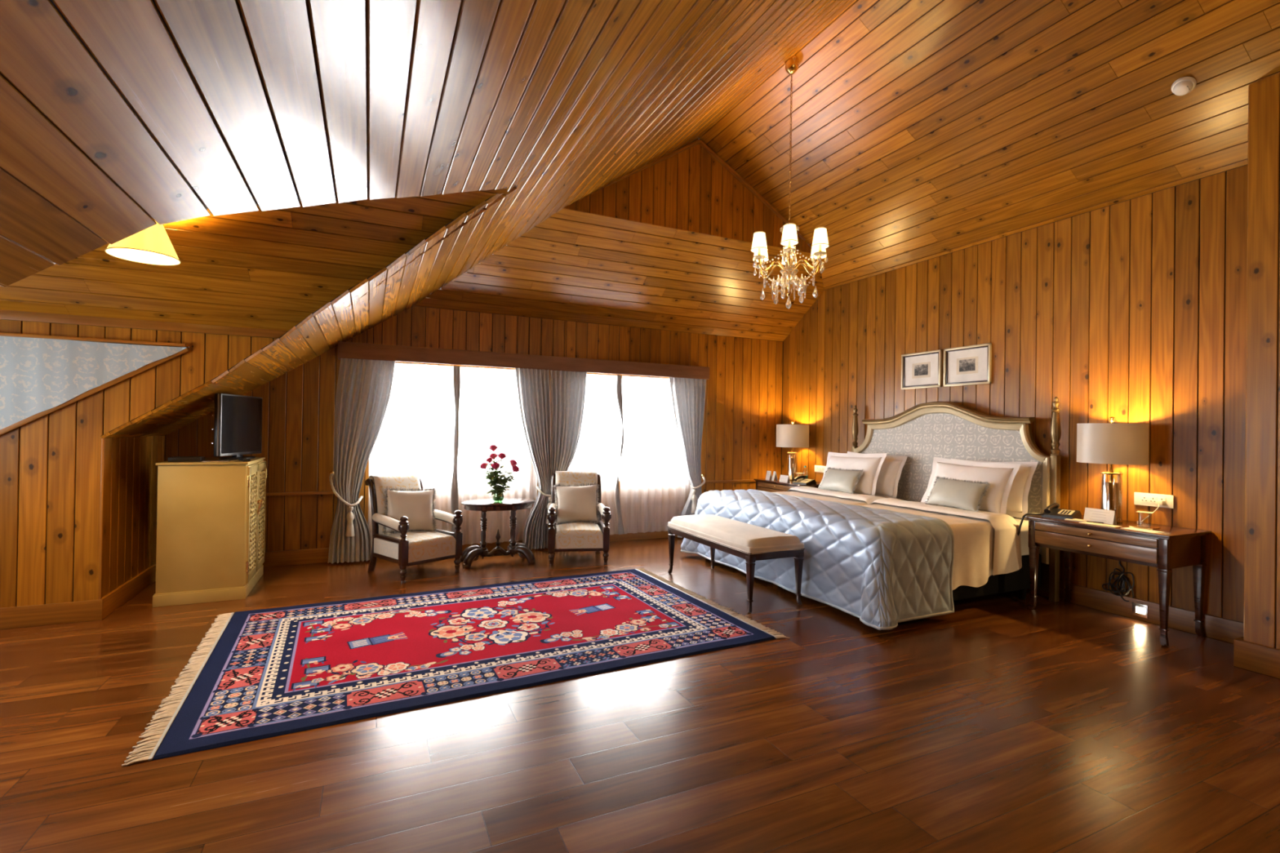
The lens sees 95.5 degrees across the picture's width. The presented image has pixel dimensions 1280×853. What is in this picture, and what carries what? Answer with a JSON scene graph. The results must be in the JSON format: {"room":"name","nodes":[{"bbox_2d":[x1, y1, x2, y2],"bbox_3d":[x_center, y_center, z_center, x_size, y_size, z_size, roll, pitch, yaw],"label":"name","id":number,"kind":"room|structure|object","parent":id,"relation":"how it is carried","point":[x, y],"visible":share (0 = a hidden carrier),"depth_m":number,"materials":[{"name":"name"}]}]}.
{"room":"hotel bedroom","nodes":[
{"label":"hotel bedroom","id":0,"kind":"room"},
{"bbox_2d":[101,435,164,597],"bbox_3d":[-3.987,0.699,4.611,0.009,1.336,1.397,1,0,-25],"label":"wall","id":1,"kind":"structure","parent":0,"point":[131,470],"depth_m":4.44,"materials":[{"name":"brown wood"}]},
{"bbox_2d":[98,438,104,599],"bbox_3d":[-3.679,0.630,3.971,0.014,1.096,0.012,1,0,-25],"label":"trim","id":2,"kind":"structure","parent":1,"relation":"attached to","point":[103,439],"depth_m":3.97,"materials":[{"name":"brown wood"}]},
{"bbox_2d":[98,563,155,618],"bbox_3d":[-3.964,1.248,4.577,0.022,0.140,1.360,1,0,-25],"label":"baseboard","id":3,"kind":"structure","parent":1,"relation":"attached to","point":[113,600],"depth_m":4.38,"materials":[{"name":"brown wood"}]},
{"bbox_2d":[0,319,302,608],"bbox_3d":[-3.802,0.266,3.928,2.828,2.100,0.009,1,0,-25],"label":"wall","id":4,"kind":"structure","parent":0,"point":[51,464],"depth_m":3.91,"materials":[{"name":"brown wood"}]},
{"bbox_2d":[0,600,103,629],"bbox_3d":[-4.381,1.238,3.642,1.567,0.136,0.022,1,0,-25],"label":"baseboard","id":5,"kind":"structure","parent":4,"relation":"attached to","point":[13,617],"depth_m":3.85,"materials":[{"name":"brown wood"}]},
{"bbox_2d":[0,332,186,346],"bbox_3d":[-4.131,-0.595,3.747,1.950,0.022,0.035,1,0,-25],"label":"rail","id":6,"kind":"object","parent":4,"relation":"attached to","point":[2,334],"visible":1,"depth_m":3.93,"materials":[{"name":"brown wood"}]},
{"bbox_2d":[0,336,189,429],"bbox_3d":[-4.130,0.028,3.744,1.970,1.236,0.010,1,0,-25],"label":"curtain","id":7,"kind":"object","parent":6,"relation":"hanging from","point":[37,375],"visible":1,"depth_m":3.85,"materials":[{"name":"grey fabric"}]},
{"bbox_2d":[0,347,189,435],"bbox_3d":[-4.138,0.045,3.749,1.974,1.253,0.012,1,0,-25],"label":"rail","id":8,"kind":"object","parent":4,"relation":"attached to","point":[155,363],"visible":1,"depth_m":3.94,"materials":[{"name":"brown wood"}]},
{"bbox_2d":[0,309,300,339],"bbox_3d":[-3.834,-0.730,3.893,2.708,0.085,0.024,1,0,-25],"label":"trim","id":9,"kind":"structure","parent":4,"relation":"attached to","point":[4,314],"depth_m":4.04,"materials":[{"name":"brown wood"}]},
{"bbox_2d":[0,185,517,337],"bbox_3d":[-2.962,-1.138,3.531,4.090,0.873,1.530,1,0,-25],"label":"ceiling","id":10,"kind":"structure","parent":0,"point":[272,269],"depth_m":3.79,"materials":[{"name":"brown wood"}]},
{"bbox_2d":[104,222,181,265],"bbox_3d":[-2.773,-1.137,3.253,0.326,0.378,0.326,1,0,-25],"label":"pendant lamp","id":11,"kind":"object","parent":10,"relation":"hanging from","point":[152,245],"visible":0.7,"depth_m":3.23,"materials":[{"name":"beige"}]},
{"bbox_2d":[0,0,857,438],"bbox_3d":[-0.188,-1.477,2.144,4.754,3.200,9.050,1,0,-25],"label":"ceiling","id":12,"kind":"structure","parent":0,"point":[119,118],"depth_m":1.80,"materials":[{"name":"brown wood"}]},
{"bbox_2d":[164,306,782,551],"bbox_3d":[-1.137,0.068,6.645,7.055,2.807,0.009,1,0,-25],"label":"wall","id":13,"kind":"structure","parent":0,"point":[743,404],"depth_m":6.38,"materials":[{"name":"brown wood"}]},
{"bbox_2d":[266,491,333,496],"bbox_3d":[-3.587,0.643,5.488,1.455,0.030,0.024,1,0,-25],"label":"trim","id":14,"kind":"structure","parent":13,"relation":"attached to","point":[273,494],"depth_m":5.61,"materials":[{"name":"brown wood"}]},
{"bbox_2d":[262,530,677,567],"bbox_3d":[-1.148,1.301,6.624,6.855,0.140,0.022,1,0,-25],"label":"baseboard","id":15,"kind":"structure","parent":13,"relation":"attached to","point":[274,558],"depth_m":5.68,"materials":[{"name":"brown wood"}]},
{"bbox_2d":[337,341,709,379],"bbox_3d":[-1.054,-0.710,6.574,4.190,0.158,0.178,1,0,-25],"label":"valance","id":16,"kind":"object","parent":13,"relation":"attached to","point":[345,349],"visible":0.94,"depth_m":6.32,"materials":[{"name":"brown wood"}]},
{"bbox_2d":[328,358,395,564],"bbox_3d":[-2.728,0.330,5.710,0.570,1.985,0.103,1,0,-25],"label":"curtain","id":17,"kind":"object","parent":16,"relation":"hanging from","point":[364,387],"visible":0.95,"depth_m":5.68,"materials":[{"name":"grey fabric"}]},
{"bbox_2d":[328,471,363,537],"bbox_3d":[-2.881,0.744,5.633,0.315,0.622,0.184,1,0,-2],"label":"tieback","id":18,"kind":"object","parent":17,"relation":"attached to","point":[350,517],"visible":1,"depth_m":5.58,"materials":[{"name":"beige fabric"}]},
{"bbox_2d":[368,362,460,539],"bbox_3d":[-2.306,0.303,5.988,0.878,1.895,0.053,1,0,-25],"label":"sheer curtain","id":19,"kind":"object","parent":16,"relation":"hanging from","point":[419,433],"visible":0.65,"depth_m":6.02,"materials":[{"name":"white fabric"}]},
{"bbox_2d":[457,366,537,545],"bbox_3d":[-1.543,0.316,6.346,0.876,1.895,0.047,1,0,-25],"label":"sheer curtain","id":20,"kind":"object","parent":16,"relation":"hanging from","point":[490,413],"visible":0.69,"depth_m":6.31,"materials":[{"name":"white fabric"}]},
{"bbox_2d":[515,368,551,549],"bbox_3d":[-1.181,0.357,6.398,0.406,1.985,0.110,1,0,-25],"label":"curtain","id":21,"kind":"object","parent":16,"relation":"hanging from","point":[533,384],"visible":1,"depth_m":6.42,"materials":[{"name":"grey fabric"}]},
{"bbox_2d":[550,369,586,493],"bbox_3d":[-0.822,0.363,6.586,0.435,1.985,0.109,1,0,-25],"label":"curtain","id":22,"kind":"object","parent":16,"relation":"hanging from","point":[567,388],"visible":0.66,"depth_m":6.58,"materials":[{"name":"grey fabric"}]},
{"bbox_2d":[535,486,551,524],"bbox_3d":[-0.978,0.850,6.500,0.193,0.437,0.357,1,0,40],"label":"tieback","id":23,"kind":"object","parent":22,"relation":"attached to","point":[537,487],"visible":0.45,"depth_m":6.38,"materials":[{"name":"beige fabric"}]},
{"bbox_2d":[567,373,624,534],"bbox_3d":[-0.560,0.333,6.804,0.833,1.895,0.057,1,0,-24],"label":"sheer curtain","id":24,"kind":"object","parent":16,"relation":"hanging from","point":[599,449],"visible":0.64,"depth_m":6.87,"materials":[{"name":"white fabric"}]},
{"bbox_2d":[619,375,690,533],"bbox_3d":[0.220,0.347,7.167,0.985,1.895,0.047,1,0,-25],"label":"sheer curtain","id":25,"kind":"object","parent":16,"relation":"hanging from","point":[655,488],"visible":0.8,"depth_m":7.13,"materials":[{"name":"white fabric"}]},
{"bbox_2d":[669,377,706,537],"bbox_3d":[0.598,0.388,7.260,0.530,1.985,0.112,1,0,-25],"label":"curtain","id":26,"kind":"object","parent":16,"relation":"hanging from","point":[688,395],"visible":0.81,"depth_m":7.26,"materials":[{"name":"grey fabric"}]},
{"bbox_2d":[690,474,705,513],"bbox_3d":[0.744,0.840,7.313,0.144,0.477,0.333,1,0,28],"label":"tieback","id":27,"kind":"object","parent":26,"relation":"attached to","point":[694,498],"visible":0.98,"depth_m":7.19,"materials":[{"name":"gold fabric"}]},
{"bbox_2d":[701,479,755,483],"bbox_3d":[1.379,0.731,7.798,1.300,0.030,0.024,1,0,-25],"label":"trim","id":28,"kind":"structure","parent":13,"relation":"attached to","point":[751,480],"depth_m":7.69,"materials":[{"name":"brown wood"}]},
{"bbox_2d":[413,208,823,341],"bbox_3d":[0.087,-1.622,6.571,4.872,0.860,1.263,1,0,-25],"label":"ceiling","id":29,"kind":"structure","parent":0,"point":[573,265],"depth_m":6.41,"materials":[{"name":"brown wood"}]},
{"bbox_2d":[0,537,1279,852],"bbox_3d":[0.043,1.394,2.227,8.800,0.060,9.400,1,0,-25],"label":"floor","id":30,"kind":"structure","parent":0,"point":[996,723],"depth_m":2.47,"materials":[{"name":"laminate"}]},
{"bbox_2d":[152,457,266,607],"bbox_3d":[-3.450,0.799,4.749,0.611,1.055,0.830,1,0,-25],"label":"base cabinet","id":31,"kind":"object","parent":30,"relation":"on","point":[211,516],"visible":0.99,"depth_m":4.40,"materials":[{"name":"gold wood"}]},
{"bbox_2d":[168,456,204,462],"bbox_3d":[-3.483,0.251,4.468,0.200,0.036,0.140,1,0,-25],"label":"box","id":32,"kind":"object","parent":31,"relation":"on","point":[174,459],"visible":1,"depth_m":4.42,"materials":[{"name":"black plastic"}]},
{"bbox_2d":[203,460,230,462],"bbox_3d":[-3.251,0.269,4.466,0.160,0.008,0.060,1,0,-25],"label":"tray","id":33,"kind":"object","parent":31,"relation":"on","point":[211,460],"visible":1,"depth_m":4.47,"materials":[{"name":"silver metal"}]},
{"bbox_2d":[212,393,262,460],"bbox_3d":[-3.376,0.005,4.879,0.200,0.534,0.617,1,0,-6],"label":"television","id":34,"kind":"object","parent":31,"relation":"on","point":[237,422],"visible":0.98,"depth_m":4.80,"materials":[{"name":"black plastic"}]},
{"bbox_2d":[238,457,250,461],"bbox_3d":[-3.152,0.265,4.633,0.050,0.020,0.170,1,0,-45],"label":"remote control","id":35,"kind":"object","parent":31,"relation":"on","point":[239,459],"visible":1,"depth_m":4.58,"materials":[{"name":"black plastic"}]},
{"bbox_2d":[364,472,462,583],"bbox_3d":[-2.133,0.913,5.434,0.764,0.897,0.634,1,0,38],"label":"armchair","id":36,"kind":"object","parent":30,"relation":"on","point":[405,548],"visible":0.84,"depth_m":5.31,"materials":[{"name":"beige fabric"}]},
{"bbox_2d":[382,486,437,535],"bbox_3d":[-2.155,0.787,5.451,0.513,0.465,0.192,1,0,-29],"label":"cushion","id":37,"kind":"object","parent":36,"relation":"on","point":[418,506],"visible":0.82,"depth_m":5.42,"materials":[{"name":"beige fabric"}]},
{"bbox_2d":[121,568,790,766],"bbox_3d":[-0.992,1.351,3.945,3.389,0.014,2.072,1,0,-27],"label":"rug","id":38,"kind":"object","parent":30,"relation":"on","point":[264,673],"visible":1,"depth_m":3.51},
{"bbox_2d":[460,497,535,568],"bbox_3d":[-1.421,1.061,5.825,0.720,0.627,0.480,1,0,-21],"label":"side table","id":39,"kind":"object","parent":30,"relation":"on","point":[469,553],"visible":0.98,"depth_m":5.76,"materials":[{"name":"brown wood"}]},
{"bbox_2d":[493,491,504,502],"bbox_3d":[-1.405,0.688,5.775,0.113,0.116,0.112,1,0,-25],"label":"vase","id":40,"kind":"object","parent":39,"relation":"on","point":[501,495],"visible":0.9,"depth_m":5.76,"materials":[{"name":"green glass"}]},
{"bbox_2d":[479,462,497,494],"bbox_3d":[-1.491,0.546,5.800,0.207,0.379,0.193,1,0,25],"label":"rose","id":41,"kind":"object","parent":40,"relation":"in","point":[482,465],"visible":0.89,"depth_m":5.77,"materials":[{"name":"green plant"}]},
{"bbox_2d":[484,457,501,497],"bbox_3d":[-1.454,0.521,5.766,0.179,0.428,0.186,1,0,33],"label":"rose","id":42,"kind":"object","parent":40,"relation":"in","point":[488,460],"visible":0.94,"depth_m":5.75,"materials":[{"name":"green plant"}]},
{"bbox_2d":[485,444,502,500],"bbox_3d":[-1.442,0.458,5.782,0.162,0.555,0.189,1,0,4],"label":"rose","id":43,"kind":"object","parent":40,"relation":"in","point":[493,447],"visible":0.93,"depth_m":5.76,"materials":[{"name":"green plant"}]},
{"bbox_2d":[488,453,507,499],"bbox_3d":[-1.415,0.500,5.793,0.182,0.471,0.182,1,0,-25],"label":"rose","id":44,"kind":"object","parent":40,"relation":"in","point":[492,455],"visible":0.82,"depth_m":5.78,"materials":[{"name":"green plant"}]},
{"bbox_2d":[489,462,506,498],"bbox_3d":[-1.408,0.545,5.748,0.166,0.382,0.173,1,0,-25],"label":"rose","id":45,"kind":"object","parent":40,"relation":"in","point":[495,465],"visible":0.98,"depth_m":5.72,"materials":[{"name":"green plant"}]},
{"bbox_2d":[491,453,509,500],"bbox_3d":[-1.392,0.498,5.767,0.160,0.475,0.175,1,0,7],"label":"rose","id":46,"kind":"object","parent":40,"relation":"in","point":[502,455],"visible":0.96,"depth_m":5.74,"materials":[{"name":"green plant"}]},
{"bbox_2d":[491,464,519,496],"bbox_3d":[-1.339,0.558,5.772,0.262,0.360,0.190,1,0,-25],"label":"rose","id":47,"kind":"object","parent":40,"relation":"in","point":[515,468],"visible":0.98,"depth_m":5.76,"materials":[{"name":"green plant"}]},
{"bbox_2d":[494,459,517,499],"bbox_3d":[-1.333,0.531,5.785,0.207,0.413,0.199,1,0,8],"label":"rose","id":48,"kind":"object","parent":40,"relation":"in","point":[512,462],"visible":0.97,"depth_m":5.78,"materials":[{"name":"green plant"}]},
{"bbox_2d":[546,471,611,566],"bbox_3d":[-0.656,0.939,6.098,0.634,0.897,0.764,1,0,-9],"label":"armchair","id":49,"kind":"object","parent":30,"relation":"on","point":[578,536],"visible":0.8,"depth_m":5.78,"materials":[{"name":"beige fabric"}]},
{"bbox_2d":[552,482,600,525],"bbox_3d":[-0.667,0.816,6.136,0.519,0.460,0.195,1,0,-11],"label":"cushion","id":50,"kind":"object","parent":49,"relation":"on","point":[576,503],"visible":0.96,"depth_m":6.08,"materials":[{"name":"beige fabric"}]},
{"bbox_2d":[666,514,804,613],"bbox_3d":[0.768,1.120,5.007,0.524,0.550,1.320,1,0,-25],"label":"bench","id":51,"kind":"object","parent":30,"relation":"on","point":[748,542],"visible":1,"depth_m":4.57,"materials":[{"name":"beige fabric"}]},
{"bbox_2d":[753,478,820,492],"bbox_3d":[1.944,1.064,7.440,0.561,0.726,0.910,1,0,-25],"label":"nightstand","id":52,"kind":"object","parent":30,"relation":"on","point":[762,484],"visible":0.22,"depth_m":7.37,"materials":[{"name":"brown wood"}]},
{"bbox_2d":[765,471,772,479],"bbox_3d":[1.692,0.639,7.626,0.059,0.117,0.070,1,0,-33],"label":"tent card","id":53,"kind":"object","parent":52,"relation":"on","point":[768,477],"visible":0.98,"depth_m":7.62,"materials":[{"name":"white paper"}]},
{"bbox_2d":[771,471,777,480],"bbox_3d":[1.743,0.639,7.517,0.059,0.117,0.070,1,0,-11],"label":"tent card","id":54,"kind":"object","parent":52,"relation":"on","point":[774,476],"visible":1,"depth_m":7.51,"materials":[{"name":"white paper"}]},
{"bbox_2d":[778,475,790,482],"bbox_3d":[1.817,0.655,7.309,0.043,0.086,0.160,1,0,-25],"label":"tent card","id":55,"kind":"object","parent":52,"relation":"on","point":[784,478],"visible":1,"depth_m":7.29,"materials":[{"name":"white paper"}]},
{"bbox_2d":[776,420,808,480],"bbox_3d":[1.972,0.312,7.524,0.412,0.778,0.412,1,0,-25],"label":"table lamp","id":56,"kind":"object","parent":52,"relation":"on","point":[792,436],"visible":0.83,"depth_m":7.38,"materials":[{"name":"beige fabric"}]},
{"bbox_2d":[792,475,816,484],"bbox_3d":[1.993,0.648,7.058,0.214,0.101,0.200,1,0,-37],"label":"telephone","id":57,"kind":"object","parent":52,"relation":"on","point":[801,480],"visible":1,"depth_m":7.03,"materials":[{"name":"black plastic"}]},
{"bbox_2d":[802,466,808,479],"bbox_3d":[2.053,0.596,7.231,0.067,0.210,0.067,1,0,-25],"label":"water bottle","id":58,"kind":"object","parent":52,"relation":"on","point":[806,477],"visible":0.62,"depth_m":7.24,"materials":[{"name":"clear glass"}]},
{"bbox_2d":[767,396,1061,602],"bbox_3d":[2.063,0.575,5.473,1.895,1.675,2.496,1,0,-25],"label":"bed","id":59,"kind":"object","parent":30,"relation":"on","point":[948,429],"visible":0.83,"depth_m":5.33,"materials":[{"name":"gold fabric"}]},
{"bbox_2d":[680,488,954,630],"bbox_3d":[1.388,1.016,5.225,0.874,0.675,2.757,1,0,-25],"label":"quilt","id":60,"kind":"object","parent":59,"relation":"on","point":[884,569],"visible":0.78,"depth_m":4.25,"materials":[{"name":"silver fabric"}]},
{"bbox_2d":[1013,518,1029,555],"bbox_3d":[2.215,0.902,4.927,1.830,0.270,1.185,1,0,-25],"label":"mattress","id":61,"kind":"object","parent":59,"relation":"on","point":[1024,527],"visible":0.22,"depth_m":4.69,"materials":[{"name":"white fabric"}]},
{"bbox_2d":[861,497,1022,590],"bbox_3d":[2.312,0.952,4.931,1.060,0.533,1.276,1,0,-25],"label":"sheet","id":62,"kind":"object","parent":61,"relation":"on","point":[987,544],"visible":0.66,"depth_m":4.48,"materials":[{"name":"white fabric"}]},
{"bbox_2d":[924,475,991,511],"bbox_3d":[2.730,0.585,5.015,0.194,0.288,0.543,1,0,-25],"label":"cushion","id":63,"kind":"object","parent":62,"relation":"on","point":[954,493],"visible":0.94,"depth_m":4.95,"materials":[{"name":"grey fabric"}]},
{"bbox_2d":[920,457,1021,514],"bbox_3d":[2.866,0.526,5.101,0.229,0.479,0.820,1,0,-25],"label":"pillow","id":64,"kind":"object","parent":62,"relation":"on","point":[1000,476],"visible":0.59,"depth_m":4.92,"materials":[{"name":"white fabric"}]},
{"bbox_2d":[950,458,1037,519],"bbox_3d":[3.058,0.531,5.133,0.214,0.480,0.800,1,0,-25],"label":"pillow","id":65,"kind":"object","parent":61,"relation":"on","point":[1017,499],"visible":0.24,"depth_m":4.84,"materials":[{"name":"white fabric"}]},
{"bbox_3d":[1.694,0.901,6.047,1.830,0.270,1.185,1,0,-25],"label":"mattress","id":66,"kind":"object","parent":59,"relation":"on","visible":0},
{"bbox_2d":[772,485,884,505],"bbox_3d":[1.760,0.911,6.118,1.060,0.455,1.276,1,0,-25],"label":"bedspread","id":67,"kind":"object","parent":66,"relation":"on","point":[855,499],"visible":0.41,"depth_m":6.04,"materials":[{"name":"white fabric"}]},
{"bbox_2d":[817,466,862,493],"bbox_3d":[2.151,0.585,6.254,0.192,0.290,0.543,1,0,-25],"label":"cushion","id":68,"kind":"object","parent":67,"relation":"on","point":[835,479],"visible":0.97,"depth_m":6.17,"materials":[{"name":"grey fabric"}]},
{"bbox_2d":[818,452,886,495],"bbox_3d":[2.289,0.522,6.344,0.236,0.495,0.845,1,0,-25],"label":"pillow","id":69,"kind":"object","parent":67,"relation":"on","point":[870,464],"visible":0.59,"depth_m":6.12,"materials":[{"name":"white fabric"}]},
{"bbox_2d":[847,451,907,498],"bbox_3d":[2.499,0.527,6.320,0.222,0.482,0.840,1,0,-25],"label":"pillow","id":70,"kind":"object","parent":66,"relation":"on","point":[886,485],"visible":0.34,"depth_m":6.04,"materials":[{"name":"white fabric"}]},
{"bbox_2d":[1024,515,1211,646],"bbox_3d":[3.433,1.067,4.239,0.561,0.726,0.910,1,0,-25],"label":"nightstand","id":71,"kind":"object","parent":30,"relation":"on","point":[1177,547],"visible":0.95,"depth_m":3.96,"materials":[{"name":"brown wood"}]},
{"bbox_2d":[1017,502,1081,536],"bbox_3d":[3.169,0.731,4.513,0.319,0.262,0.337,1,0,-37],"label":"telephone","id":72,"kind":"object","parent":71,"relation":"on","point":[1052,511],"visible":1,"depth_m":4.48,"materials":[{"name":"black plastic"}]},
{"bbox_2d":[1064,518,1088,521],"bbox_3d":[3.265,0.699,4.337,0.100,0.007,0.130,1,0,-34],"label":"notepad","id":73,"kind":"object","parent":71,"relation":"on","point":[1074,519],"visible":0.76,"depth_m":4.32,"materials":[{"name":"beige paper"}]},
{"bbox_2d":[1083,507,1116,524],"bbox_3d":[3.369,0.654,4.258,0.049,0.098,0.190,1,0,-25],"label":"tent card","id":74,"kind":"object","parent":71,"relation":"on","point":[1108,517],"visible":0.98,"depth_m":4.24,"materials":[{"name":"white paper"}]},
{"bbox_2d":[1079,521,1120,527],"bbox_3d":[3.289,0.700,4.155,0.100,0.002,0.220,1,0,-28],"label":"leaflet","id":75,"kind":"object","parent":71,"relation":"on","point":[1086,522],"visible":1,"depth_m":4.15,"materials":[{"name":"beige paper"}]},
{"bbox_2d":[1076,416,1149,523],"bbox_3d":[3.477,0.316,4.287,0.412,0.778,0.412,1,0,-25],"label":"table lamp","id":76,"kind":"object","parent":71,"relation":"on","point":[1112,444],"visible":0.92,"depth_m":4.17,"materials":[{"name":"beige fabric"}]},
{"bbox_2d":[1122,527,1163,533],"bbox_3d":[3.394,0.701,3.929,0.110,0.002,0.200,1,0,-18],"label":"leaflet","id":77,"kind":"object","parent":71,"relation":"on","point":[1128,528],"visible":1,"depth_m":3.92,"materials":[{"name":"white paper"}]},
{"bbox_2d":[1128,524,1160,529],"bbox_3d":[3.512,0.701,4.044,0.130,0.006,0.130,1,0,-31],"label":"coaster","id":78,"kind":"object","parent":71,"relation":"on","point":[1134,526],"visible":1,"depth_m":4.01,"materials":[{"name":"gold metal"}]},
{"bbox_2d":[1136,511,1153,527],"bbox_3d":[3.513,0.647,4.044,0.085,0.102,0.085,1,0,-42],"label":"drinking glass","id":79,"kind":"object","parent":78,"relation":"on","point":[1138,512],"visible":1,"depth_m":4.04,"materials":[{"name":"clear glass"}]},
{"bbox_2d":[1137,500,1164,524],"bbox_3d":[3.675,0.618,4.171,0.172,0.174,0.062,1,0,0],"label":"charger","id":80,"kind":"object","parent":71,"relation":"on","point":[1158,503],"visible":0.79,"depth_m":4.16,"materials":[{"name":"white plastic"}]},
{"bbox_2d":[564,138,812,253],"bbox_3d":[0.684,-2.532,6.152,3.108,0.986,0.009,1,0,-25],"label":"wall","id":81,"kind":"structure","parent":0,"point":[689,189],"depth_m":6.08,"materials":[{"name":"brown wood"}]},
{"bbox_2d":[598,139,701,190],"bbox_3d":[-0.048,-2.542,5.785,1.482,0.942,0.050,1,0,-25],"label":"trim","id":82,"kind":"structure","parent":81,"relation":"attached to","point":[690,145],"depth_m":5.90,"materials":[{"name":"brown wood"}]},
{"bbox_2d":[698,140,810,244],"bbox_3d":[1.361,-2.515,6.440,1.649,0.948,0.040,1,0,-25],"label":"trim","id":83,"kind":"structure","parent":81,"relation":"attached to","point":[702,144],"depth_m":6.31,"materials":[{"name":"brown wood"}]},
{"bbox_2d":[698,0,1279,290],"bbox_3d":[3.110,-2.378,3.244,2.213,1.332,8.384,1,0,-25],"label":"ceiling","id":84,"kind":"structure","parent":0,"point":[922,130],"depth_m":4.34,"materials":[{"name":"brown wood"}]},
{"bbox_2d":[751,55,829,308],"bbox_3d":[1.234,-1.990,4.773,0.672,2.049,0.644,1,0,-25],"label":"chandelier","id":85,"kind":"object","parent":84,"relation":"hanging from","point":[789,237],"visible":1,"depth_m":4.70,"materials":[{"name":"gold metal"}]},
{"bbox_2d":[757,248,760,255],"bbox_3d":[0.964,-1.404,4.696,0.022,0.080,0.022,1,0,-25],"label":"candle","id":86,"kind":"object","parent":85,"relation":"on","point":[758,249],"depth_m":4.69,"materials":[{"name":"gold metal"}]},
{"bbox_2d":[787,240,791,248],"bbox_3d":[1.159,-1.402,4.506,0.022,0.080,0.022,1,0,-25],"label":"candle","id":87,"kind":"object","parent":85,"relation":"on","point":[788,242],"depth_m":4.50,"materials":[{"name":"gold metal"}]},
{"bbox_2d":[818,244,822,251],"bbox_3d":[1.420,-1.398,4.580,0.022,0.080,0.022,1,0,-25],"label":"candle","id":88,"kind":"object","parent":85,"relation":"on","point":[820,245],"depth_m":4.57,"materials":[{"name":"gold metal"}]},
{"bbox_2d":[1171,76,1196,95],"bbox_3d":[3.374,-2.106,3.607,0.106,0.086,0.116,1,0,-25],"label":"smoke detector","id":89,"kind":"object","parent":84,"relation":"attached to","point":[1182,86],"visible":1,"depth_m":3.58,"materials":[{"name":"white plastic"}]},
{"bbox_2d":[781,164,1248,622],"bbox_3d":[3.012,-0.146,5.873,0.009,3.270,5.010,1,0,-25],"label":"wall","id":90,"kind":"structure","parent":0,"point":[1134,310],"depth_m":4.58,"materials":[{"name":"brown wood"}]},
{"bbox_2d":[814,465,826,472],"bbox_3d":[2.290,0.539,7.363,0.019,0.085,0.220,1,0,-25],"label":"panel","id":91,"kind":"object","parent":90,"relation":"attached to","point":[820,468],"visible":0.91,"depth_m":7.37,"materials":[{"name":"white plastic"}]},
{"bbox_2d":[901,349,942,389],"bbox_3d":[2.918,-0.585,6.041,0.026,0.375,0.475,1,0,-25],"label":"picture frame","id":92,"kind":"object","parent":90,"relation":"attached to","point":[922,370],"visible":1,"depth_m":6.03,"materials":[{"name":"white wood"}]},
{"bbox_2d":[943,342,991,386],"bbox_3d":[3.135,-0.584,5.576,0.026,0.375,0.480,1,0,-25],"label":"picture frame","id":93,"kind":"object","parent":90,"relation":"attached to","point":[970,365],"visible":1,"depth_m":5.57,"materials":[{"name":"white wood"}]},
{"bbox_2d":[1102,560,1134,601],"bbox_3d":[3.634,1.137,4.418,0.040,0.357,0.207,1,0,-25],"label":"cable coil","id":94,"kind":"object","parent":90,"relation":"attached to","point":[1123,577],"visible":0.95,"depth_m":4.40,"materials":[{"name":"black plastic"}]},
{"bbox_2d":[1026,581,1244,643],"bbox_3d":[2.975,1.353,5.857,0.024,0.150,4.890,1,0,-25],"label":"baseboard","id":95,"kind":"structure","parent":90,"relation":"attached to","point":[1220,628],"depth_m":4.21,"materials":[{"name":"brown wood"}]},
{"bbox_2d":[1132,602,1147,618],"bbox_3d":[3.685,1.355,4.285,0.012,0.095,0.095,1,0,-25],"label":"night light","id":96,"kind":"object","parent":90,"relation":"attached to","point":[1138,610],"visible":1,"depth_m":4.28,"materials":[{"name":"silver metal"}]},
{"bbox_2d":[1133,492,1174,508],"bbox_3d":[3.744,0.536,4.237,0.019,0.093,0.235,1,0,-25],"label":"panel","id":97,"kind":"object","parent":90,"relation":"attached to","point":[1140,498],"visible":1,"depth_m":4.24,"materials":[{"name":"white plastic"}]},
{"bbox_2d":[1243,85,1248,640],"bbox_3d":[3.840,-0.298,3.556,0.547,3.551,0.009,1,0,-25],"label":"wall","id":98,"kind":"structure","parent":0,"point":[1248,86],"depth_m":3.44,"materials":[{"name":"brown wood"}]},
{"bbox_2d":[1233,636,1243,666],"bbox_3d":[3.770,1.347,3.548,0.530,0.160,0.032,1,0,-25],"label":"baseboard","id":99,"kind":"structure","parent":98,"relation":"attached to","point":[1242,637],"depth_m":3.45,"materials":[{"name":"brown wood"}]},
{"bbox_2d":[1244,73,1279,649],"bbox_3d":[4.470,-0.300,1.558,0.009,3.551,4.157,1,0,-25],"label":"wall","id":100,"kind":"structure","parent":0,"point":[1262,496],"depth_m":3.38,"materials":[{"name":"brown wood"}]},
{"bbox_2d":[1234,639,1279,678],"bbox_3d":[4.409,1.345,1.578,0.032,0.160,4.140,1,0,-25],"label":"baseboard","id":101,"kind":"structure","parent":100,"relation":"attached to","point":[1260,659],"depth_m":3.36,"materials":[{"name":"brown wood"}]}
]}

